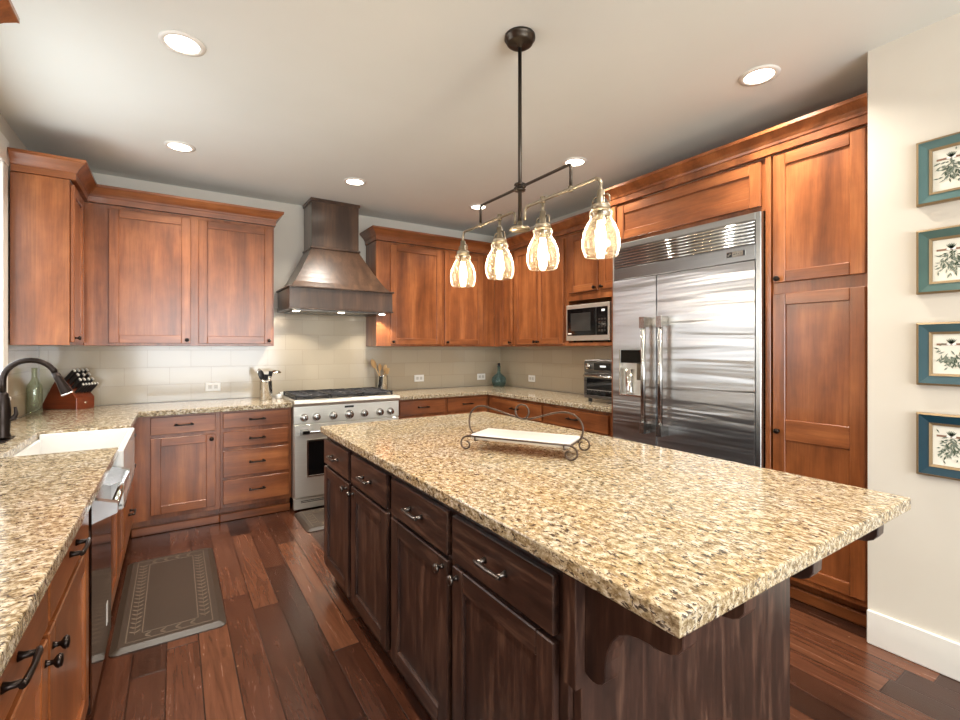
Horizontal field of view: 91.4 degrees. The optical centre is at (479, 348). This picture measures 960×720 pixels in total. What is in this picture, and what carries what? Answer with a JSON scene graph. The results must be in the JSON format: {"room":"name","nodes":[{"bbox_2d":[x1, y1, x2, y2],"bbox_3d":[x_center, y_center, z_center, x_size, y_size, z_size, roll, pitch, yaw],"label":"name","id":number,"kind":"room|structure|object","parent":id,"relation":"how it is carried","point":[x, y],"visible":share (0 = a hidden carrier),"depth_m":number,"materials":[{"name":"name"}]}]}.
{"room":"kitchen","nodes":[
{"label":"kitchen","id":0,"kind":"room"},
{"bbox_2d":[0,113,37,418],"bbox_3d":[-1.086,-0.008,-0.028,0.140,2.743,8.340,0,0,-33],"label":"wall","id":1,"kind":"structure","parent":0,"point":[6,130],"depth_m":2.90,"materials":[{"name":"paint"}]},
{"bbox_2d":[0,131,10,400],"bbox_3d":[-2.461,-0.462,2.150,0.135,1.550,1.490,0,0,-33],"label":"window","id":2,"kind":"structure","parent":1,"relation":"in","point":[4,143],"depth_m":2.72,"materials":[{"name":"white paint"}]},
{"bbox_2d":[8,342,39,417],"bbox_3d":[-2.085,0.205,1.642,0.010,0.484,4.429,0,0,-33],"label":"backsplash","id":3,"kind":"structure","parent":1,"relation":"attached to","point":[21,376],"depth_m":3.15,"materials":[{"name":"beige tile"}]},
{"bbox_2d":[10,171,83,345],"bbox_3d":[-2.917,-0.544,3.254,0.326,1.046,0.838,0,0,-33],"label":"upper cabinet","id":4,"kind":"object","parent":1,"relation":"attached to","point":[47,213],"visible":0.98,"depth_m":2.90,"materials":[{"name":"brown wood"}]},
{"bbox_2d":[7,147,283,226],"bbox_3d":[-2.327,-1.128,3.557,0.602,0.118,1.785,0,0,44],"label":"crown molding","id":5,"kind":"structure","parent":4,"relation":"on","point":[78,171],"depth_m":3.49,"materials":[{"name":"brown wood"}]},
{"bbox_3d":[-1.323,-0.544,0.809,0.326,1.046,1.700,0,0,-33],"label":"upper cabinet","id":6,"kind":"object","parent":1,"relation":"attached to","visible":0},
{"bbox_2d":[0,0,19,23],"bbox_3d":[-1.306,-1.128,0.820,0.358,0.118,1.836,0,0,-33],"label":"crown molding","id":7,"kind":"structure","parent":6,"relation":"on","point":[8,14],"depth_m":1.62,"materials":[{"name":"brown wood"}]},
{"bbox_2d":[39,173,499,408],"bbox_3d":[-1.565,-0.008,4.721,4.525,2.743,0.140,0,0,-33],"label":"wall","id":8,"kind":"structure","parent":0,"point":[289,230],"depth_m":4.44,"materials":[{"name":"paint"}]},
{"bbox_2d":[84,202,273,345],"bbox_3d":[-2.413,-0.544,3.862,1.284,1.046,0.350,0,0,-33],"label":"upper cabinet","id":9,"kind":"object","parent":8,"relation":"attached to","point":[152,278],"visible":1,"depth_m":3.70,"materials":[{"name":"brown wood"}]},
{"bbox_2d":[205,382,220,390],"bbox_3d":[-2.344,0.337,4.113,0.116,0.074,0.008,0,0,-33],"label":"wall outlet","id":10,"kind":"object","parent":8,"relation":"attached to","point":[216,386],"visible":1,"depth_m":4.11,"materials":[{"name":"white plastic"}]},
{"bbox_2d":[208,385,217,388],"bbox_3d":[-2.342,0.337,4.111,0.076,0.034,0.002,0,0,-33],"label":"socket","id":11,"kind":"object","parent":10,"relation":"attached to","point":[209,386],"depth_m":4.11,"materials":[{"name":"plastic"}]},
{"bbox_2d":[40,308,499,407],"bbox_3d":[-1.524,0.035,4.659,4.223,0.824,0.010,0,0,-33],"label":"backsplash","id":12,"kind":"structure","parent":8,"relation":"attached to","point":[310,352],"depth_m":4.42,"materials":[{"name":"beige tile"}]},
{"bbox_2d":[276,197,394,316],"bbox_3d":[-1.363,-0.850,4.425,0.958,1.058,0.554,0,0,-33],"label":"range hood","id":13,"kind":"object","parent":8,"relation":"attached to","point":[331,276],"visible":0.99,"depth_m":4.32,"materials":[{"name":"brown metal"}]},
{"bbox_2d":[414,375,423,381],"bbox_3d":[-0.675,0.331,5.201,0.116,0.074,0.008,0,0,-33],"label":"wall outlet","id":14,"kind":"object","parent":8,"relation":"attached to","point":[417,378],"visible":1,"depth_m":5.20,"materials":[{"name":"white plastic"}]},
{"bbox_2d":[366,240,493,346],"bbox_3d":[-0.496,-0.544,5.112,1.418,1.046,0.350,0,0,-33],"label":"upper cabinet","id":15,"kind":"object","parent":8,"relation":"attached to","point":[428,311],"visible":0.97,"depth_m":4.94,"materials":[{"name":"brown wood"}]},
{"bbox_2d":[360,93,867,255],"bbox_3d":[0.441,-1.128,3.612,1.486,0.118,3.886,0,0,-33],"label":"crown molding","id":16,"kind":"structure","parent":15,"relation":"on","point":[852,113],"depth_m":2.93,"materials":[{"name":"brown wood"}]},
{"bbox_2d":[477,373,484,379],"bbox_3d":[0.016,0.341,5.652,0.116,0.074,0.008,0,0,-33],"label":"wall outlet","id":17,"kind":"object","parent":8,"relation":"attached to","point":[479,376],"visible":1,"depth_m":5.65,"materials":[{"name":"white plastic"}]},
{"bbox_2d":[0,0,959,236],"bbox_3d":[0.778,-1.430,1.128,4.845,0.100,8.840,0,0,-33],"label":"ceiling","id":18,"kind":"structure","parent":0,"point":[286,101],"depth_m":2.45,"materials":[{"name":"paint"}]},
{"bbox_2d":[164,141,195,152],"bbox_3d":[-2.050,-1.375,3.200,0.184,0.007,0.184,0,0,-33],"label":"recessed light","id":19,"kind":"object","parent":18,"relation":"in","point":[179,146],"visible":1,"depth_m":3.19,"materials":[{"name":"white paint"}]},
{"bbox_2d":[158,30,205,56],"bbox_3d":[-1.346,-1.375,2.119,0.184,0.007,0.184,0,0,-33],"label":"recessed light","id":20,"kind":"object","parent":18,"relation":"in","point":[182,43],"visible":1,"depth_m":2.11,"materials":[{"name":"white paint"}]},
{"bbox_2d":[343,178,365,185],"bbox_3d":[-1.034,-1.375,3.874,0.184,0.007,0.184,0,0,-33],"label":"recessed light","id":21,"kind":"object","parent":18,"relation":"in","point":[350,181],"visible":1,"depth_m":3.86,"materials":[{"name":"white paint"}]},
{"bbox_2d":[469,204,487,209],"bbox_3d":[-0.015,-1.375,4.563,0.184,0.007,0.184,0,0,-33],"label":"recessed light","id":22,"kind":"object","parent":18,"relation":"in","point":[474,206],"visible":0.86,"depth_m":4.54,"materials":[{"name":"white paint"}]},
{"bbox_2d":[450,26,619,286],"bbox_3d":[0.172,-0.855,2.080,0.137,1.050,1.093,0,0,-33],"label":"pendant light","id":23,"kind":"object","parent":18,"relation":"hanging from","point":[519,39],"visible":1,"depth_m":2.04,"materials":[{"name":"glass"}]},
{"bbox_2d":[497,243,501,250],"bbox_3d":[0.092,-0.474,2.202,0.026,0.036,0.025,0,0,-33],"label":"socket","id":24,"kind":"object","parent":23,"relation":"attached to","point":[499,245],"depth_m":2.19,"materials":[{"name":"grey metal"}]},
{"bbox_2d":[540,229,545,238],"bbox_3d":[0.261,-0.474,1.944,0.026,0.036,0.025,0,0,-33],"label":"socket","id":25,"kind":"object","parent":23,"relation":"attached to","point":[542,231],"depth_m":1.93,"materials":[{"name":"grey metal"}]},
{"bbox_2d":[597,210,604,220],"bbox_3d":[0.433,-0.474,1.679,0.026,0.036,0.025,0,0,-33],"label":"socket","id":26,"kind":"object","parent":23,"relation":"attached to","point":[600,214],"depth_m":1.67,"materials":[{"name":"grey metal"}]},
{"bbox_2d":[562,157,586,166],"bbox_3d":[0.701,-1.375,3.465,0.184,0.007,0.184,0,0,-33],"label":"recessed light","id":27,"kind":"object","parent":18,"relation":"in","point":[575,161],"visible":0.81,"depth_m":3.45,"materials":[{"name":"white paint"}]},
{"bbox_2d":[738,65,780,85],"bbox_3d":[1.411,-1.375,2.368,0.184,0.007,0.184,0,0,-33],"label":"recessed light","id":28,"kind":"object","parent":18,"relation":"in","point":[759,75],"visible":1,"depth_m":2.36,"materials":[{"name":"white paint"}]},
{"bbox_2d":[85,497,959,719],"bbox_3d":[0.778,1.413,1.128,4.845,0.100,8.840,0,0,-33],"label":"floor","id":29,"kind":"structure","parent":0,"point":[291,644],"depth_m":2.04,"materials":[{"name":"brown wood"}]},
{"bbox_2d":[0,511,90,719],"bbox_3d":[-1.234,0.927,0.933,0.636,0.872,1.231,0,0,-33],"label":"base cabinet","id":30,"kind":"object","parent":29,"relation":"on","point":[46,676],"visible":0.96,"depth_m":1.17,"materials":[{"name":"brown wood"}]},
{"bbox_2d":[86,466,129,714],"bbox_3d":[-1.719,0.928,1.718,0.667,0.870,0.608,0,0,-33],"label":"dishwasher","id":31,"kind":"object","parent":29,"relation":"on","point":[103,506],"visible":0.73,"depth_m":1.76,"materials":[{"name":"metal"}]},
{"bbox_2d":[111,500,126,609],"bbox_3d":[-2.107,1.058,2.267,0.632,0.610,0.720,0,0,-33],"label":"base cabinet","id":32,"kind":"object","parent":29,"relation":"on","point":[118,519],"visible":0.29,"depth_m":2.37,"materials":[{"name":"brown wood"}]},
{"bbox_2d":[125,434,135,552],"bbox_3d":[-2.502,0.927,2.876,0.636,0.872,0.716,0,0,-33],"label":"base cabinet","id":33,"kind":"object","parent":29,"relation":"on","point":[128,507],"visible":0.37,"depth_m":2.95,"materials":[{"name":"brown wood"}]},
{"bbox_2d":[109,548,225,657],"bbox_3d":[-1.730,1.353,2.627,0.461,0.020,1.070,0,0,-33],"label":"floor mat","id":34,"kind":"object","parent":29,"relation":"on","point":[165,599],"visible":1,"depth_m":2.48,"materials":[{"name":"fabric"}]},
{"bbox_2d":[131,412,219,537],"bbox_3d":[-2.391,0.927,3.697,0.557,0.872,0.650,0,0,-33],"label":"base cabinet","id":35,"kind":"object","parent":29,"relation":"on","point":[176,480],"visible":0.94,"depth_m":3.47,"materials":[{"name":"brown wood"}]},
{"bbox_2d":[219,407,290,521],"bbox_3d":[-1.939,0.927,3.992,0.521,0.872,0.650,0,0,-33],"label":"base cabinet","id":36,"kind":"object","parent":29,"relation":"on","point":[255,445],"visible":0.97,"depth_m":3.75,"materials":[{"name":"brown wood"}]},
{"bbox_2d":[0,396,292,677],"bbox_3d":[-1.411,0.468,2.141,1.661,0.038,4.329,0,0,-33],"label":"countertop","id":37,"kind":"structure","parent":36,"relation":"on","point":[45,499],"depth_m":1.49,"materials":[{"name":"beige stone"}]},
{"bbox_2d":[0,358,73,442],"bbox_3d":[-2.233,0.247,2.352,0.296,0.403,0.200,0,0,-33],"label":"faucet","id":38,"kind":"object","parent":37,"relation":"on","point":[64,388],"visible":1,"depth_m":2.30,"materials":[{"name":"brown metal"}]},
{"bbox_2d":[40,380,93,409],"bbox_3d":[-3.089,0.335,3.507,0.302,0.228,0.145,0,0,5],"label":"knife block","id":39,"kind":"object","parent":37,"relation":"on","point":[72,401],"visible":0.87,"depth_m":3.44,"materials":[{"name":"brown wood"}]},
{"bbox_2d":[64,369,75,381],"bbox_3d":[-3.022,0.198,3.450,0.099,0.097,0.013,0,0,5],"label":"knife","id":40,"kind":"object","parent":39,"relation":"in","point":[73,371],"visible":0.86,"depth_m":3.44,"materials":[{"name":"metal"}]},
{"bbox_2d":[67,373,79,385],"bbox_3d":[-2.997,0.228,3.454,0.095,0.093,0.013,0,0,5],"label":"knife","id":41,"kind":"object","parent":39,"relation":"in","point":[77,375],"visible":0.94,"depth_m":3.45,"materials":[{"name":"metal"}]},
{"bbox_2d":[68,369,79,380],"bbox_3d":[-3.019,0.198,3.483,0.099,0.097,0.013,0,0,5],"label":"knife","id":42,"kind":"object","parent":39,"relation":"in","point":[77,370],"visible":0.8,"depth_m":3.48,"materials":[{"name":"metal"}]},
{"bbox_2d":[71,378,81,389],"bbox_3d":[-2.971,0.261,3.445,0.088,0.087,0.012,0,0,5],"label":"knife","id":43,"kind":"object","parent":39,"relation":"in","point":[79,380],"visible":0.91,"depth_m":3.44,"materials":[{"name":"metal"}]},
{"bbox_2d":[73,383,84,393],"bbox_3d":[-2.938,0.295,3.434,0.085,0.083,0.010,0,0,5],"label":"knife","id":44,"kind":"object","parent":39,"relation":"in","point":[82,384],"visible":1,"depth_m":3.43,"materials":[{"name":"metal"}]},
{"bbox_2d":[73,373,84,383],"bbox_3d":[-2.993,0.228,3.498,0.095,0.093,0.013,0,0,5],"label":"knife","id":45,"kind":"object","parent":39,"relation":"in","point":[82,375],"visible":0.66,"depth_m":3.49,"materials":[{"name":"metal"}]},
{"bbox_2d":[75,378,85,388],"bbox_3d":[-2.968,0.261,3.479,0.088,0.087,0.012,0,0,5],"label":"knife","id":46,"kind":"object","parent":39,"relation":"in","point":[83,379],"visible":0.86,"depth_m":3.47,"materials":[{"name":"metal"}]},
{"bbox_2d":[77,383,87,393],"bbox_3d":[-2.936,0.295,3.457,0.085,0.083,0.010,0,0,5],"label":"knife","id":47,"kind":"object","parent":39,"relation":"in","point":[84,386],"visible":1,"depth_m":3.45,"materials":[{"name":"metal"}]},
{"bbox_2d":[86,382,95,392],"bbox_3d":[-2.930,0.295,3.526,0.085,0.083,0.010,0,0,5],"label":"knife","id":48,"kind":"object","parent":39,"relation":"in","point":[94,383],"visible":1,"depth_m":3.52,"materials":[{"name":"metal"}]},
{"bbox_2d":[12,428,134,509],"bbox_3d":[-2.010,0.601,2.331,0.429,0.275,0.720,0,0,-33],"label":"sink","id":49,"kind":"object","parent":37,"relation":"in","point":[122,438],"visible":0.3,"depth_m":2.56,"materials":[{"name":"white ceramic"}]},
{"bbox_2d":[259,380,271,399],"bbox_3d":[-1.879,0.366,4.111,0.107,0.164,0.107,0,0,-33],"label":"utensil crock","id":50,"kind":"object","parent":37,"relation":"on","point":[265,387],"visible":0.95,"depth_m":4.07,"materials":[{"name":"metal"}]},
{"bbox_2d":[258,370,264,380],"bbox_3d":[-1.887,0.313,4.071,0.077,0.250,0.016,0,0,-37],"label":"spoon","id":51,"kind":"object","parent":50,"relation":"in","point":[261,375],"visible":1,"depth_m":4.06,"materials":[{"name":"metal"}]},
{"bbox_2d":[276,393,281,398],"bbox_3d":[-1.803,0.426,4.197,0.054,0.045,0.054,0,0,-33],"label":"lidded jar","id":52,"kind":"object","parent":37,"relation":"on","point":[278,396],"visible":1,"depth_m":4.18,"materials":[{"name":"white ceramic"}]},
{"bbox_2d":[294,508,323,532],"bbox_3d":[-1.019,1.353,3.906,0.920,0.020,0.476,0,0,-33],"label":"floor mat","id":53,"kind":"object","parent":29,"relation":"on","point":[310,520],"visible":0.27,"depth_m":3.68,"materials":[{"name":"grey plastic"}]},
{"bbox_2d":[279,387,399,510],"bbox_3d":[-1.299,0.881,4.348,0.930,0.964,0.737,0,0,-33],"label":"range","id":54,"kind":"object","parent":29,"relation":"on","point":[311,410],"visible":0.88,"depth_m":3.97,"materials":[{"name":"metal"}]},
{"bbox_2d":[282,393,399,406],"bbox_3d":[-1.312,0.459,4.368,0.930,0.052,0.669,0,0,-33],"label":"cooktop","id":55,"kind":"object","parent":54,"relation":"in","point":[356,399],"depth_m":4.13,"materials":[{"name":"metal"}]},
{"bbox_2d":[324,436,403,678],"bbox_3d":[-0.443,0.926,2.426,0.536,0.875,0.981,0,0,-33],"label":"base cabinet","id":56,"kind":"object","parent":29,"relation":"on","point":[358,515],"visible":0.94,"depth_m":2.19,"materials":[{"name":"brown wood"}]},
{"bbox_2d":[398,395,487,418],"bbox_3d":[-0.495,0.927,4.934,1.037,0.872,0.650,0,0,-33],"label":"base cabinet","id":57,"kind":"object","parent":29,"relation":"on","point":[414,408],"visible":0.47,"depth_m":4.67,"materials":[{"name":"brown wood"}]},
{"bbox_2d":[391,474,573,719],"bbox_3d":[0.100,0.926,1.592,0.536,0.875,1.008,0,0,-33],"label":"base cabinet","id":58,"kind":"object","parent":29,"relation":"on","point":[477,618],"visible":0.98,"depth_m":1.38,"materials":[{"name":"brown wood"}]},
{"bbox_2d":[488,395,611,436],"bbox_3d":[0.775,0.927,4.415,0.634,0.872,1.720,0,0,-33],"label":"base cabinet","id":59,"kind":"object","parent":29,"relation":"on","point":[596,422],"visible":0.23,"depth_m":4.06,"materials":[{"name":"brown wood"}]},
{"bbox_2d":[390,385,611,412],"bbox_3d":[0.200,0.468,4.394,1.622,0.038,2.315,0,0,-33],"label":"countertop","id":60,"kind":"structure","parent":59,"relation":"on","point":[576,400],"depth_m":4.62,"materials":[{"name":"beige stone"}]},
{"bbox_2d":[377,375,387,389],"bbox_3d":[-1.014,0.366,4.872,0.113,0.164,0.113,0,0,-33],"label":"utensil crock","id":61,"kind":"object","parent":60,"relation":"on","point":[382,381],"visible":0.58,"depth_m":4.83,"materials":[{"name":"metal"}]},
{"bbox_2d":[371,359,379,375],"bbox_3d":[-1.046,0.275,4.834,0.177,0.328,0.022,0,0,-33],"label":"spoon","id":62,"kind":"object","parent":61,"relation":"in","point":[373,363],"visible":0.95,"depth_m":4.80,"materials":[{"name":"brown wood"}]},
{"bbox_2d":[371,359,376,367],"bbox_3d":[-1.091,0.159,4.805,0.070,0.096,0.018,0,0,-44],"label":"bowl","id":63,"kind":"object","parent":62,"relation":"on","point":[373,363],"depth_m":4.80,"materials":[{"name":"brown wood"}]},
{"bbox_2d":[583,359,611,400],"bbox_3d":[1.145,0.272,3.912,0.428,0.354,0.422,0,0,-33],"label":"toaster oven","id":64,"kind":"object","parent":60,"relation":"on","point":[597,375],"visible":0.5,"depth_m":3.86,"materials":[{"name":"metal"}]},
{"bbox_2d":[612,206,617,436],"bbox_3d":[1.261,0.148,3.680,0.623,2.430,0.036,0,0,-33],"label":"panel","id":65,"kind":"object","parent":29,"relation":"on","point":[614,208],"visible":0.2,"depth_m":3.52,"materials":[{"name":"brown wood"}]},
{"bbox_2d":[613,211,764,467],"bbox_3d":[1.500,0.301,3.183,0.731,2.125,1.050,0,0,-33],"label":"refrigerator","id":66,"kind":"object","parent":29,"relation":"on","point":[689,303],"visible":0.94,"depth_m":2.92,"materials":[{"name":"metal"}]},
{"bbox_2d":[564,525,883,719],"bbox_3d":[0.681,0.926,1.204,1.004,0.875,0.276,0,0,-33],"label":"island end panel","id":67,"kind":"object","parent":29,"relation":"on","point":[619,664],"visible":0.51,"depth_m":1.21,"materials":[{"name":"brown wood"}]},
{"bbox_2d":[765,155,772,469],"bbox_3d":[1.857,0.148,2.767,0.623,2.430,0.028,0,0,-33],"label":"panel","id":68,"kind":"object","parent":29,"relation":"on","point":[769,159],"visible":0.24,"depth_m":2.59,"materials":[{"name":"brown wood"}]},
{"bbox_2d":[773,125,867,627],"bbox_3d":[1.970,0.148,2.564,0.655,2.430,0.430,0,0,-33],"label":"pantry cabinet","id":69,"kind":"object","parent":29,"relation":"on","point":[820,188],"visible":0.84,"depth_m":2.38,"materials":[{"name":"brown wood"}]},
{"bbox_3d":[0.273,0.926,2.286,0.505,0.875,1.979,0,0,-33],"label":"panel","id":70,"kind":"object","parent":29,"relation":"on","visible":0},
{"bbox_2d":[320,412,910,638],"bbox_3d":[0.188,0.468,2.059,1.152,0.038,2.299,0,0,-33],"label":"countertop","id":71,"kind":"structure","parent":70,"relation":"on","point":[680,540],"depth_m":1.31,"materials":[{"name":"beige stone"}]},
{"bbox_2d":[471,428,579,448],"bbox_3d":[0.197,0.390,2.049,0.448,0.024,0.180,0,0,27],"label":"serving tray","id":72,"kind":"object","parent":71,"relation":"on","point":[489,432],"visible":0.82,"depth_m":2.01,"materials":[{"name":"white ceramic"}]},
{"bbox_2d":[460,404,590,460],"bbox_3d":[0.189,0.344,2.053,0.543,0.203,0.223,0,0,27],"label":"tray stand","id":73,"kind":"object","parent":71,"relation":"on","point":[579,441],"visible":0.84,"depth_m":2.02,"materials":[{"name":"grey metal"}]},
{"bbox_2d":[503,125,866,393],"bbox_3d":[1.375,-0.008,4.227,0.140,2.743,3.900,0,0,-33],"label":"wall","id":74,"kind":"structure","parent":0,"point":[588,208],"depth_m":4.73,"materials":[{"name":"paint"}]},
{"bbox_2d":[494,250,524,346],"bbox_3d":[0.369,-0.544,5.303,0.345,1.046,0.380,0,0,-33],"label":"upper cabinet","id":75,"kind":"object","parent":74,"relation":"attached to","point":[503,288],"visible":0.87,"depth_m":5.21,"materials":[{"name":"brown wood"}]},
{"bbox_2d":[528,375,534,381],"bbox_3d":[0.583,0.340,5.286,0.008,0.074,0.116,0,0,-33],"label":"wall outlet","id":76,"kind":"object","parent":74,"relation":"attached to","point":[531,378],"visible":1,"depth_m":5.29,"materials":[{"name":"white plastic"}]},
{"bbox_2d":[514,235,565,346],"bbox_3d":[0.693,-0.544,4.807,0.345,1.046,0.800,0,0,-33],"label":"upper cabinet","id":77,"kind":"object","parent":74,"relation":"attached to","point":[539,296],"visible":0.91,"depth_m":4.68,"materials":[{"name":"brown wood"}]},
{"bbox_2d":[500,346,611,393],"bbox_3d":[0.885,0.205,4.840,0.010,0.484,2.317,0,0,-33],"label":"backsplash","id":78,"kind":"structure","parent":74,"relation":"attached to","point":[556,368],"depth_m":5.04,"materials":[{"name":"beige tile"}]},
{"bbox_2d":[563,222,611,345],"bbox_3d":[1.131,-0.544,4.117,0.363,1.046,0.830,0,0,-33],"label":"upper cabinet","id":79,"kind":"object","parent":74,"relation":"attached to","point":[588,279],"visible":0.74,"depth_m":4.18,"materials":[{"name":"brown wood"}]},
{"bbox_2d":[566,301,611,342],"bbox_3d":[1.062,-0.221,4.166,0.330,0.336,0.510,0,0,-33],"label":"microwave","id":80,"kind":"object","parent":79,"relation":"in","point":[591,322],"visible":0.8,"depth_m":4.05,"materials":[{"name":"metal"}]},
{"bbox_2d":[617,159,764,243],"bbox_3d":[1.560,-0.919,3.223,0.623,0.295,1.053,0,0,-33],"label":"upper cabinet","id":81,"kind":"object","parent":74,"relation":"attached to","point":[738,191],"visible":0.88,"depth_m":2.96,"materials":[{"name":"brown wood"}]},
{"bbox_2d":[868,12,959,642],"bbox_3d":[3.363,-0.008,0.545,0.830,2.743,4.440,0,0,-33],"label":"wall partition","id":82,"kind":"structure","parent":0,"point":[914,77],"depth_m":2.07,"materials":[{"name":"paint"}]},
{"bbox_2d":[867,609,959,681],"bbox_3d":[3.009,1.286,0.314,0.016,0.155,4.440,0,0,-33],"label":"baseboard","id":83,"kind":"structure","parent":82,"relation":"attached to","point":[932,651],"depth_m":2.03,"materials":[{"name":"white paint"}]},
{"bbox_2d":[916,132,959,207],"bbox_3d":[1.946,-0.747,1.936,0.024,0.274,0.213,0,0,-33],"label":"framed print","id":84,"kind":"object","parent":82,"relation":"attached to","point":[937,159],"visible":1,"depth_m":1.97,"materials":[{"name":"teal wood"}]},
{"bbox_2d":[916,225,959,294],"bbox_3d":[1.946,-0.368,1.936,0.024,0.273,0.213,0,0,-33],"label":"framed print","id":85,"kind":"object","parent":82,"relation":"attached to","point":[937,249],"visible":1,"depth_m":1.97,"materials":[{"name":"teal wood"}]},
{"bbox_2d":[916,412,959,480],"bbox_3d":[1.946,0.407,1.936,0.024,0.266,0.213,0,0,-33],"label":"framed print","id":86,"kind":"object","parent":82,"relation":"attached to","point":[937,434],"visible":1,"depth_m":1.97,"materials":[{"name":"blue wood"}]},
{"bbox_2d":[916,321,959,386],"bbox_3d":[1.946,0.023,1.936,0.024,0.266,0.213,0,0,-33],"label":"framed print","id":87,"kind":"object","parent":82,"relation":"attached to","point":[937,343],"visible":1,"depth_m":1.97,"materials":[{"name":"teal wood"}]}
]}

